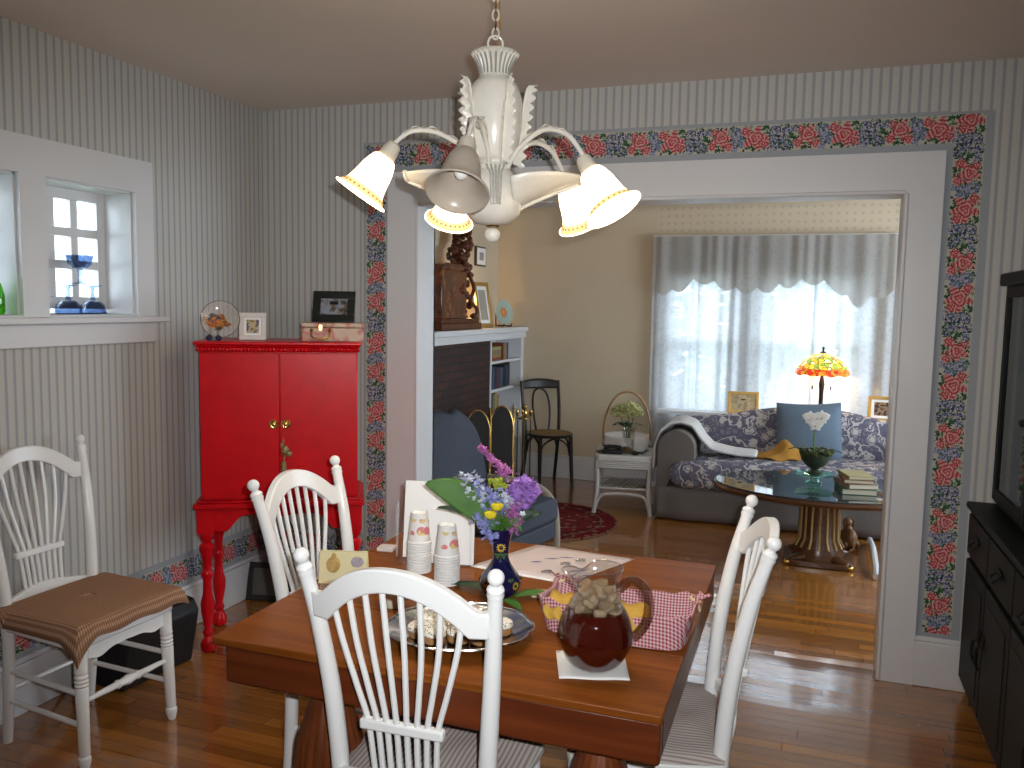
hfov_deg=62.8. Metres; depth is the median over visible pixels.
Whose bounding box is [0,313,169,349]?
trim
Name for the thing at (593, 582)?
ice cube
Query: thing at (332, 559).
print
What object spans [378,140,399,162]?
socket
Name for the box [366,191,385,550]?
trim
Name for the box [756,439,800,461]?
throw pillow
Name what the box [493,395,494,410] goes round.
book
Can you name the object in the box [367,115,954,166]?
trim
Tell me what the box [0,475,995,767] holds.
floor
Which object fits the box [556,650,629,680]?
napkin
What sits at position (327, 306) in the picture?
print
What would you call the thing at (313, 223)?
wall
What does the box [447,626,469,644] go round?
cake
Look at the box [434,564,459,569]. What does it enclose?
paper cup
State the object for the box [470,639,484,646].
cake
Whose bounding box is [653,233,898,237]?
curtain rod
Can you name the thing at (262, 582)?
print
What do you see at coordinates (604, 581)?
ice cube
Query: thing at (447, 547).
paper cup
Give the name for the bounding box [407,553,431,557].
paper cup
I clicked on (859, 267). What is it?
lace valance
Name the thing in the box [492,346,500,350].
book
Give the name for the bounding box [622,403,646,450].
hydrangea
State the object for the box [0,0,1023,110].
ceiling
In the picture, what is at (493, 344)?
book
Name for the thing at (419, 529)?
paper cup
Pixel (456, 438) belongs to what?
armchair
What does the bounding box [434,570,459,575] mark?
paper cup
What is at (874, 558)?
rocker foot
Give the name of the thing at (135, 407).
wall
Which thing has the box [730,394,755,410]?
print
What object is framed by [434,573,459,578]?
paper cup
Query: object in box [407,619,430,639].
cake
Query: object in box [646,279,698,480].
lace curtain
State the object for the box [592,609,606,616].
ice cube
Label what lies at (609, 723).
dining table
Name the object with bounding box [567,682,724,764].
seat cushion
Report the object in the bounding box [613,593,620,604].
ice cube
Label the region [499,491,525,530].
bellflower
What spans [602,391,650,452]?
basket
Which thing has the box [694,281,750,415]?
lace curtain
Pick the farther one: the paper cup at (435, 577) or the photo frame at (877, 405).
the photo frame at (877, 405)
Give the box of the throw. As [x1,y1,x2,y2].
[652,415,757,467]
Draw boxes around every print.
[246,320,258,332]
[252,568,290,595]
[320,299,347,314]
[326,553,339,572]
[351,557,363,566]
[474,282,492,327]
[479,252,483,260]
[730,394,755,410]
[874,402,888,415]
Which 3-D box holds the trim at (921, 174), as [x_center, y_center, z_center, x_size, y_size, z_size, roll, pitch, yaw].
[0.548,0.113,3.916,2.525,2.246,0.026,3,6,19]
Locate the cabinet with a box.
[193,337,363,652]
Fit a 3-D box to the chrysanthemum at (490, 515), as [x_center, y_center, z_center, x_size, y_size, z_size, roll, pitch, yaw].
[-0.056,0.443,2.380,0.037,0.178,0.072,3,6,19]
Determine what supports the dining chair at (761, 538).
on the floor
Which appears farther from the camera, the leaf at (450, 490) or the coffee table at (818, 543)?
the coffee table at (818, 543)
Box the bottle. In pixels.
[0,283,5,313]
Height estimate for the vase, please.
0.348 m
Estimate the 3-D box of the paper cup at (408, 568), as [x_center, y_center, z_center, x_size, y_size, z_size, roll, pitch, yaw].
[-0.292,0.532,2.636,0.079,0.095,0.078,3,6,16]
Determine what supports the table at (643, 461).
on the floor
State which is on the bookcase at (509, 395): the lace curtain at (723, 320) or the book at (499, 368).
the book at (499, 368)
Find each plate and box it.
[200,300,239,339]
[495,299,512,326]
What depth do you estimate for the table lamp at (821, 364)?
6.67 m
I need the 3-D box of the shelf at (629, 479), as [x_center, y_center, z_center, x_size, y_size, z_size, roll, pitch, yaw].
[0.886,0.787,6.643,0.407,0.020,0.420,2,6,10]
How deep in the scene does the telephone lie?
6.46 m
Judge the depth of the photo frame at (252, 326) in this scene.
3.79 m
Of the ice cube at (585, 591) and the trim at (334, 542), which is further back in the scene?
the trim at (334, 542)
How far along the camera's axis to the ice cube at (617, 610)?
1.91 m
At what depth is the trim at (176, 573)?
4.09 m
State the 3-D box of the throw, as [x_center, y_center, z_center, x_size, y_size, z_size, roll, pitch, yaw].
[1.527,0.451,6.524,0.754,0.372,0.679,3,6,19]
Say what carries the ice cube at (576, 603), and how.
in the pitcher
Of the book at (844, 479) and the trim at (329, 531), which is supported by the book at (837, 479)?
the book at (844, 479)
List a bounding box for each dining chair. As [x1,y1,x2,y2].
[0,434,176,767]
[247,455,381,767]
[293,547,544,767]
[567,495,781,767]
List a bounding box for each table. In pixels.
[212,532,715,767]
[592,445,652,516]
[712,470,883,570]
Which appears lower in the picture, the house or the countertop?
the countertop
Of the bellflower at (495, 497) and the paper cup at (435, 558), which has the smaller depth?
the bellflower at (495, 497)
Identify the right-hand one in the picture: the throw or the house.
the throw
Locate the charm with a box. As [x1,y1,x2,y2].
[280,425,291,470]
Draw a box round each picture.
[246,561,295,601]
[474,246,485,266]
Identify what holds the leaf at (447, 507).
in the vase
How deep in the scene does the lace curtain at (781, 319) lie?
6.99 m
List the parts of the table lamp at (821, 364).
lamp shade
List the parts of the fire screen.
screen panel, screen panel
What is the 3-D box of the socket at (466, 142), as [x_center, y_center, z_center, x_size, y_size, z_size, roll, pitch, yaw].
[-0.110,-0.567,2.026,0.055,0.070,0.068,3,6,19]
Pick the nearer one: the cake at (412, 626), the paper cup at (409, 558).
the cake at (412, 626)
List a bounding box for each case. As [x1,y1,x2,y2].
[96,595,198,691]
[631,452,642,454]
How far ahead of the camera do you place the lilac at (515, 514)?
2.37 m
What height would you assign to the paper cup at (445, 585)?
0.095 m
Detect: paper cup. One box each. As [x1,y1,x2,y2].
[406,558,431,563]
[406,566,431,571]
[406,569,431,573]
[407,510,431,544]
[407,542,431,547]
[407,545,431,549]
[407,548,431,552]
[407,550,431,555]
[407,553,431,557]
[407,556,431,560]
[407,561,431,565]
[407,564,431,568]
[434,522,459,558]
[434,556,459,561]
[434,559,459,564]
[434,561,459,566]
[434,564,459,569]
[434,567,459,572]
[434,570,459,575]
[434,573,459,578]
[434,575,459,580]
[434,578,459,583]
[442,583,455,586]
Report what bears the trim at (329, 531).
attached to the wall at (313, 223)
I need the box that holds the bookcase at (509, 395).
[489,338,523,475]
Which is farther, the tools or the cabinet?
the tools
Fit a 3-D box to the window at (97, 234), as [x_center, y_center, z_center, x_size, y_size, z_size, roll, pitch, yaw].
[-1.878,-0.567,3.494,0.030,0.505,0.454,3,6,19]
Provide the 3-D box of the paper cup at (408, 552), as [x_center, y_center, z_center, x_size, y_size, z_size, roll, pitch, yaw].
[-0.291,0.481,2.631,0.079,0.095,0.078,-4,8,-45]
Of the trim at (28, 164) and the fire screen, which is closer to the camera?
the trim at (28, 164)
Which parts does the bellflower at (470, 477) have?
stem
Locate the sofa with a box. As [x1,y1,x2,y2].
[653,407,886,539]
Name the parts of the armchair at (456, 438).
backrest, seat frame, seat, arm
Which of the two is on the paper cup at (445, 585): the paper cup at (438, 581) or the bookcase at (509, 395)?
the paper cup at (438, 581)
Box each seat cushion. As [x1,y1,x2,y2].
[0,572,189,669]
[349,713,541,767]
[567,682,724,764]
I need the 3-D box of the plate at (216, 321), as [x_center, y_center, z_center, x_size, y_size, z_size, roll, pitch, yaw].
[-1.303,-0.284,3.745,0.169,0.177,0.085,-1,6,-17]
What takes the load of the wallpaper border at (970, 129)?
attached to the wall at (313, 223)
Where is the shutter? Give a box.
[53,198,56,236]
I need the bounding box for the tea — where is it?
[559,605,632,672]
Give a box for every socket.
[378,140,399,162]
[457,135,475,150]
[576,154,597,174]
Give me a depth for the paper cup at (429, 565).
2.61 m
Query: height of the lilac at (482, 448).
0.361 m
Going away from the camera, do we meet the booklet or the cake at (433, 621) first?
the cake at (433, 621)
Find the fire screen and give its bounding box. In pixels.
[468,404,514,489]
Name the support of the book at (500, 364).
on the bookcase at (509, 395)
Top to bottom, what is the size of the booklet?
0.008 m
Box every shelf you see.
[434,326,527,345]
[599,476,645,490]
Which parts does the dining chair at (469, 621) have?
post, rail, crest rail, post, seat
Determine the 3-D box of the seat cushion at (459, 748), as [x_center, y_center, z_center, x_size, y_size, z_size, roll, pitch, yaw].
[-0.175,0.927,2.108,0.457,0.043,0.410,3,6,17]
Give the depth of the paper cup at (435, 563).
2.49 m
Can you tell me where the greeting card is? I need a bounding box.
[318,550,368,583]
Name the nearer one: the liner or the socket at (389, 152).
the socket at (389, 152)
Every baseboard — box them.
[0,549,267,724]
[268,551,965,692]
[521,452,656,485]
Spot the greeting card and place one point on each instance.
(334, 564)
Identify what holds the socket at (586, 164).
attached to the chandelier at (476, 179)
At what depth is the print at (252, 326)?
3.80 m
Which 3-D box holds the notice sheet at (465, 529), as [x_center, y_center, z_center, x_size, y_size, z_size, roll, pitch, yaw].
[-0.200,0.489,2.706,0.160,0.180,0.027,2,5,9]
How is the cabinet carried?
on the floor
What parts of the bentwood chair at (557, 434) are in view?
post, leg, crest rail, cane seat, post, leg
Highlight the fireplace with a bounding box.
[434,341,489,417]
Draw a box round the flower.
[500,307,506,316]
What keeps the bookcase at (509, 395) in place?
on the floor
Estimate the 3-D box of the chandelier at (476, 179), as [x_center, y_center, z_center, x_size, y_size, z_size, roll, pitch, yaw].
[-0.079,-0.804,2.284,0.789,0.828,0.820,0,5,-6]
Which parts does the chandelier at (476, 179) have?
lamp shade, arm, arm, lamp shade, lamp shade, bulb, arm, arm, fluted crown, cord, arm, arm, arm, arm, lamp shade, lamp shade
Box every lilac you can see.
[478,443,517,495]
[502,500,524,535]
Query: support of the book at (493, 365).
on the bookcase at (509, 395)
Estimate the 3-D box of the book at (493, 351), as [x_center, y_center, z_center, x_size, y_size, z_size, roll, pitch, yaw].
[-0.209,-0.277,7.224,0.160,0.034,0.240,3,6,19]
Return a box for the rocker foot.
[867,537,878,579]
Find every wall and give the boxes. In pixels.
[0,16,498,658]
[262,58,1023,640]
[497,199,900,457]
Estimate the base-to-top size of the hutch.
1.750 m
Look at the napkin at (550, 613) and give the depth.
2.15 m
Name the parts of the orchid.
stem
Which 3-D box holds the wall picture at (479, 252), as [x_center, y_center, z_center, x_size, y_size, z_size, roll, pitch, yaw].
[-0.277,-1.119,7.354,0.024,0.170,0.230,3,6,19]
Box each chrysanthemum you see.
[484,511,500,530]
[491,502,502,521]
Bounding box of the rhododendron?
[503,474,541,529]
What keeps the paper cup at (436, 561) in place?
on the paper cup at (435, 563)
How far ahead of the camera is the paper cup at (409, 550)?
2.60 m
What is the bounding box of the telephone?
[602,444,621,454]
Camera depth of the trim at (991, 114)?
3.52 m
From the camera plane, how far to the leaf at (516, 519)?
2.38 m
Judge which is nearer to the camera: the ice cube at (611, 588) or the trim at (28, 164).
the ice cube at (611, 588)
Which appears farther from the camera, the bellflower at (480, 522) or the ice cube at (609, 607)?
the bellflower at (480, 522)
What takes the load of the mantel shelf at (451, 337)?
on the fireplace
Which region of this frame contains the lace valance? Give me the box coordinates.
[652,234,898,306]
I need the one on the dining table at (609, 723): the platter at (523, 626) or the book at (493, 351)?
the platter at (523, 626)
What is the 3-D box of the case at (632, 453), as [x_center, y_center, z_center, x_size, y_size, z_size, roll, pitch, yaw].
[0.957,0.532,6.431,0.098,0.029,0.043,3,6,19]
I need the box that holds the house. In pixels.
[50,198,87,312]
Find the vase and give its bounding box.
[479,477,521,598]
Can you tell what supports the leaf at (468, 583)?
on the dining table at (609, 723)
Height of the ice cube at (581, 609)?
0.036 m
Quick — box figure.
[840,517,859,550]
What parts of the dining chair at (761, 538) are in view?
seat, rail, post, post, crest rail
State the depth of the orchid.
5.33 m
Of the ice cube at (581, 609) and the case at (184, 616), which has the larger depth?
the case at (184, 616)
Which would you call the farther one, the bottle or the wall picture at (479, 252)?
the wall picture at (479, 252)
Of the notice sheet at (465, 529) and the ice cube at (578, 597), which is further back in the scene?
the notice sheet at (465, 529)
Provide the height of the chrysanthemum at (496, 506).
0.201 m
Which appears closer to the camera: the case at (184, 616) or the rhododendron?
the rhododendron
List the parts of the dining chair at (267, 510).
post, crest rail, post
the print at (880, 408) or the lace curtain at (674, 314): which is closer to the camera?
the print at (880, 408)
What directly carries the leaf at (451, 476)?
in the vase
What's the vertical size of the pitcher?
0.237 m
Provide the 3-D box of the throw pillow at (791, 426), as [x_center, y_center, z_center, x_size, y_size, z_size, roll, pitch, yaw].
[2.276,0.374,6.434,0.494,0.479,0.180,3,6,19]
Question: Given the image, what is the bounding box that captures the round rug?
[548,502,617,540]
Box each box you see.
[301,322,364,341]
[377,544,396,551]
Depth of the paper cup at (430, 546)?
2.60 m
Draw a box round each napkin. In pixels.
[543,589,574,621]
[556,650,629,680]
[620,600,651,633]
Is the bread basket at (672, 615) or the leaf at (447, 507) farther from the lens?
the leaf at (447, 507)
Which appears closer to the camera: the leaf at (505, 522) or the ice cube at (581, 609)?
the ice cube at (581, 609)
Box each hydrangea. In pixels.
[610,403,634,437]
[620,400,638,437]
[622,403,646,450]
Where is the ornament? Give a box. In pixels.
[434,229,481,330]
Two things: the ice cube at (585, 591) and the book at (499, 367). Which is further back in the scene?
the book at (499, 367)
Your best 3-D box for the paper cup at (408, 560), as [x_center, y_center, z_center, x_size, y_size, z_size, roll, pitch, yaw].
[-0.291,0.506,2.633,0.078,0.095,0.079,0,6,-15]
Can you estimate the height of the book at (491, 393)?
0.200 m
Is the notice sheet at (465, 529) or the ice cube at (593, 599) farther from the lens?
the notice sheet at (465, 529)
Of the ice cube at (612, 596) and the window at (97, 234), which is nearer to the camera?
the ice cube at (612, 596)
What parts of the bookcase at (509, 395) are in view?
shelf, shelf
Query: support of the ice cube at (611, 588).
in the pitcher
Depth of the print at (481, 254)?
7.35 m
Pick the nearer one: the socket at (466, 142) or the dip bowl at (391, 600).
the socket at (466, 142)
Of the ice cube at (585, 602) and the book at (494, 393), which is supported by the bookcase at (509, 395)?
the book at (494, 393)
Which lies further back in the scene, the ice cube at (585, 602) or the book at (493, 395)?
the book at (493, 395)
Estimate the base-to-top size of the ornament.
0.855 m
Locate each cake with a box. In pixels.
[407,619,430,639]
[414,611,436,621]
[424,625,445,645]
[430,617,451,636]
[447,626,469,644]
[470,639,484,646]
[503,617,512,636]
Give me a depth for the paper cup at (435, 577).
2.50 m
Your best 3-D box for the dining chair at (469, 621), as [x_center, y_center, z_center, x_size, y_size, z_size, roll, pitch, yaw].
[-0.192,0.876,2.045,0.487,1.057,0.535,3,6,17]
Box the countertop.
[967,501,1023,576]
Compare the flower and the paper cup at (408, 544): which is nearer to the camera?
the paper cup at (408, 544)
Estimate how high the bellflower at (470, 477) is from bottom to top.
0.285 m
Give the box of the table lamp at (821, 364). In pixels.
[794,347,849,403]
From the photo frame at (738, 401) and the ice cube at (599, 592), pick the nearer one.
the ice cube at (599, 592)
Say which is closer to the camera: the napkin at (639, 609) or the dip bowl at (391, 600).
the napkin at (639, 609)
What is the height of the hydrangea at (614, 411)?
0.366 m
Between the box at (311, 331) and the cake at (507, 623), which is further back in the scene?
the box at (311, 331)
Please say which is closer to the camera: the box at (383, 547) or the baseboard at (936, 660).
the box at (383, 547)
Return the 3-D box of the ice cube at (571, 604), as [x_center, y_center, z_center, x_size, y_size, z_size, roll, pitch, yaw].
[0.155,0.516,1.955,0.043,0.030,0.031,2,5,10]
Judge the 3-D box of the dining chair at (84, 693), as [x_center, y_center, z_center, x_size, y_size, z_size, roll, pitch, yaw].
[-1.592,0.755,3.066,0.535,1.057,0.487,3,6,22]
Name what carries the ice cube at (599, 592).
in the pitcher
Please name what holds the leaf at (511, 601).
on the dining table at (609, 723)
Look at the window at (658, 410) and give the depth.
7.13 m
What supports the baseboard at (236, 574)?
attached to the wall at (135, 407)
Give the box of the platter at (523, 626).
[388,602,534,652]
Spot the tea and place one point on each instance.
(591, 643)
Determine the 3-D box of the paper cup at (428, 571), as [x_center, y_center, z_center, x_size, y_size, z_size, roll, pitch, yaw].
[-0.292,0.540,2.637,0.078,0.095,0.079,-3,7,-34]
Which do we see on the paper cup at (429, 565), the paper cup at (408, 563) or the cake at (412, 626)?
the paper cup at (408, 563)
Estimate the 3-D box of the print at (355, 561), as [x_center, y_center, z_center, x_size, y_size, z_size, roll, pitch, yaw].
[-0.463,0.533,2.510,0.040,0.031,0.008,1,5,3]
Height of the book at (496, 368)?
0.177 m
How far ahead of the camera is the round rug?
6.17 m
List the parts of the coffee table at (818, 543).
glass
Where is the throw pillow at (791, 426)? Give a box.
[777,402,841,459]
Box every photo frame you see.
[239,312,265,339]
[312,291,355,322]
[727,391,758,412]
[867,396,888,420]
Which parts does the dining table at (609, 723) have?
leg, leg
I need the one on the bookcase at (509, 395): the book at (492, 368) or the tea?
the book at (492, 368)
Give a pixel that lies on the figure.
(848, 536)
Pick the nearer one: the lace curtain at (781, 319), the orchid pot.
the orchid pot
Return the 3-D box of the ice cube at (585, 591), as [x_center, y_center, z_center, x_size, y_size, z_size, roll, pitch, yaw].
[0.174,0.477,1.931,0.043,0.024,0.032,-2,6,-29]
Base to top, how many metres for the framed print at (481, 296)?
0.383 m
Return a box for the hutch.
[958,270,1023,767]
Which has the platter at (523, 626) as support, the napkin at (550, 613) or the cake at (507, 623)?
the cake at (507, 623)
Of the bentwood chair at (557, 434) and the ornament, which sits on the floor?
the bentwood chair at (557, 434)
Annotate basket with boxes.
[538,570,710,650]
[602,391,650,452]
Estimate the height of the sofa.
0.820 m
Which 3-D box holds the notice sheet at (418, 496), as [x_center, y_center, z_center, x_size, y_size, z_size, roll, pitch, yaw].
[-0.244,0.447,2.764,0.224,0.247,0.046,1,5,5]
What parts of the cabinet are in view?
leg, leg, door, brass knob, crown moulding, beaded trim, brass knob, door, leg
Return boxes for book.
[491,368,492,389]
[491,393,492,414]
[492,342,506,358]
[492,343,503,359]
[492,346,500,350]
[492,350,500,354]
[492,357,500,361]
[492,364,505,386]
[493,392,496,407]
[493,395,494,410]
[494,367,495,388]
[496,368,497,388]
[498,362,509,384]
[499,367,502,386]
[499,368,500,387]
[500,364,507,385]
[833,476,878,489]
[834,482,876,495]
[838,469,875,479]
[838,474,873,484]
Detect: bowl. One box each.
[386,594,405,608]
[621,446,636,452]
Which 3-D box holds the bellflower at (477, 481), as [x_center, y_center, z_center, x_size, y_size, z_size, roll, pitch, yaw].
[-0.078,0.397,2.416,0.085,0.262,0.074,-1,6,-20]
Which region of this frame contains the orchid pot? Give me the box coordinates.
[799,446,834,474]
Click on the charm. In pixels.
(285, 450)
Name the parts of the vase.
green button, green button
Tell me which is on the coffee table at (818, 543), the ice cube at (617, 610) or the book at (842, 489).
the book at (842, 489)
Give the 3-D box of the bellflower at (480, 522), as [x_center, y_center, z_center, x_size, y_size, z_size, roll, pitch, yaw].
[-0.066,0.439,2.374,0.104,0.186,0.076,-1,6,-18]
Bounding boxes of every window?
[46,186,106,308]
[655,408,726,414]
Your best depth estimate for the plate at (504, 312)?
7.51 m
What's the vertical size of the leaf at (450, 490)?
0.155 m
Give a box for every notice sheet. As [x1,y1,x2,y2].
[403,480,448,556]
[426,506,474,565]
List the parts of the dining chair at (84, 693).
post, crest rail, rail, leg, post, seat, leg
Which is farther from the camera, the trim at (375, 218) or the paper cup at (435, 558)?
the trim at (375, 218)
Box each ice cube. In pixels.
[569,601,574,607]
[572,596,581,606]
[574,605,591,613]
[575,591,585,601]
[578,577,590,586]
[578,584,593,597]
[582,599,598,610]
[586,593,599,606]
[590,580,603,588]
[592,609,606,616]
[593,585,607,601]
[596,578,608,585]
[598,600,614,613]
[603,585,616,593]
[605,592,616,602]
[609,605,621,614]
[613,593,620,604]
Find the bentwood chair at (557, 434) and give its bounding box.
[520,378,573,487]
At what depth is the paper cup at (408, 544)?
2.60 m
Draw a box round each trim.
[0,129,155,317]
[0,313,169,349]
[0,528,264,661]
[276,522,362,554]
[277,527,362,551]
[363,110,995,640]
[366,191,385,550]
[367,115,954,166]
[386,150,946,684]
[419,195,903,666]
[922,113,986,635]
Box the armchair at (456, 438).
[433,408,559,546]
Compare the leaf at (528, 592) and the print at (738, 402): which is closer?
the leaf at (528, 592)
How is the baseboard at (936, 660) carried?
attached to the wall at (313, 223)
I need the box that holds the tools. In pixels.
[516,404,532,492]
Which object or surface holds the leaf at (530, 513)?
in the vase
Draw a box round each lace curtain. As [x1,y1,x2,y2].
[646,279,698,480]
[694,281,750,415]
[747,279,814,408]
[808,281,894,415]
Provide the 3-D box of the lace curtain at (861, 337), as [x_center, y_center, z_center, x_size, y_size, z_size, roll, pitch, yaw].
[2.752,-0.127,6.829,0.621,2.130,0.053,3,6,19]
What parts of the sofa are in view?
rolled arm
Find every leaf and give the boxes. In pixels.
[425,478,498,529]
[438,505,462,514]
[450,475,493,510]
[452,580,481,590]
[499,516,511,530]
[503,598,521,610]
[504,515,521,531]
[505,508,540,530]
[513,589,545,596]
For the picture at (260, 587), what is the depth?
4.48 m
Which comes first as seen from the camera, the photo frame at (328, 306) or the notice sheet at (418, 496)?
the notice sheet at (418, 496)
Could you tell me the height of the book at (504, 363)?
0.215 m
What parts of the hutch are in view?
raised panel, pull, door, pull, pull, drawer, raised panel, pull, door, drawer, glass door, cornice, door, raised panel, drawer, pull, knob, pull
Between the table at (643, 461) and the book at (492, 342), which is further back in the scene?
the book at (492, 342)
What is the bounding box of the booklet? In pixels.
[470,545,633,581]
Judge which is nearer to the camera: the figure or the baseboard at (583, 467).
the figure
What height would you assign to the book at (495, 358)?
0.030 m
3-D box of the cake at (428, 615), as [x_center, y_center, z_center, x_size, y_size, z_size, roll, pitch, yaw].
[-0.222,0.608,2.162,0.060,0.043,0.058,-1,6,-22]
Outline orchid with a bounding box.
[789,410,841,454]
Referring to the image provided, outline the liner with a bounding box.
[602,431,651,451]
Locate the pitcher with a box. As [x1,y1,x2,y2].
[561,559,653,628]
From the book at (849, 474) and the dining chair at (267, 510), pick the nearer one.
the dining chair at (267, 510)
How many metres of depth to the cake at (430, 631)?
2.04 m
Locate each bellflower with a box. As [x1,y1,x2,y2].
[458,470,498,530]
[469,506,499,543]
[471,479,498,526]
[483,486,507,520]
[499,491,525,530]
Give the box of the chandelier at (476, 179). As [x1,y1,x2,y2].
[336,0,640,242]
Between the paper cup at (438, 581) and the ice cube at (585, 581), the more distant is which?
the paper cup at (438, 581)
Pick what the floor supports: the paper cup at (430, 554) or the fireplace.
the fireplace
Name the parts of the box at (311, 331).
brass handle, box lid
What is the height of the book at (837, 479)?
0.030 m
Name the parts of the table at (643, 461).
leg, leg, leg, leg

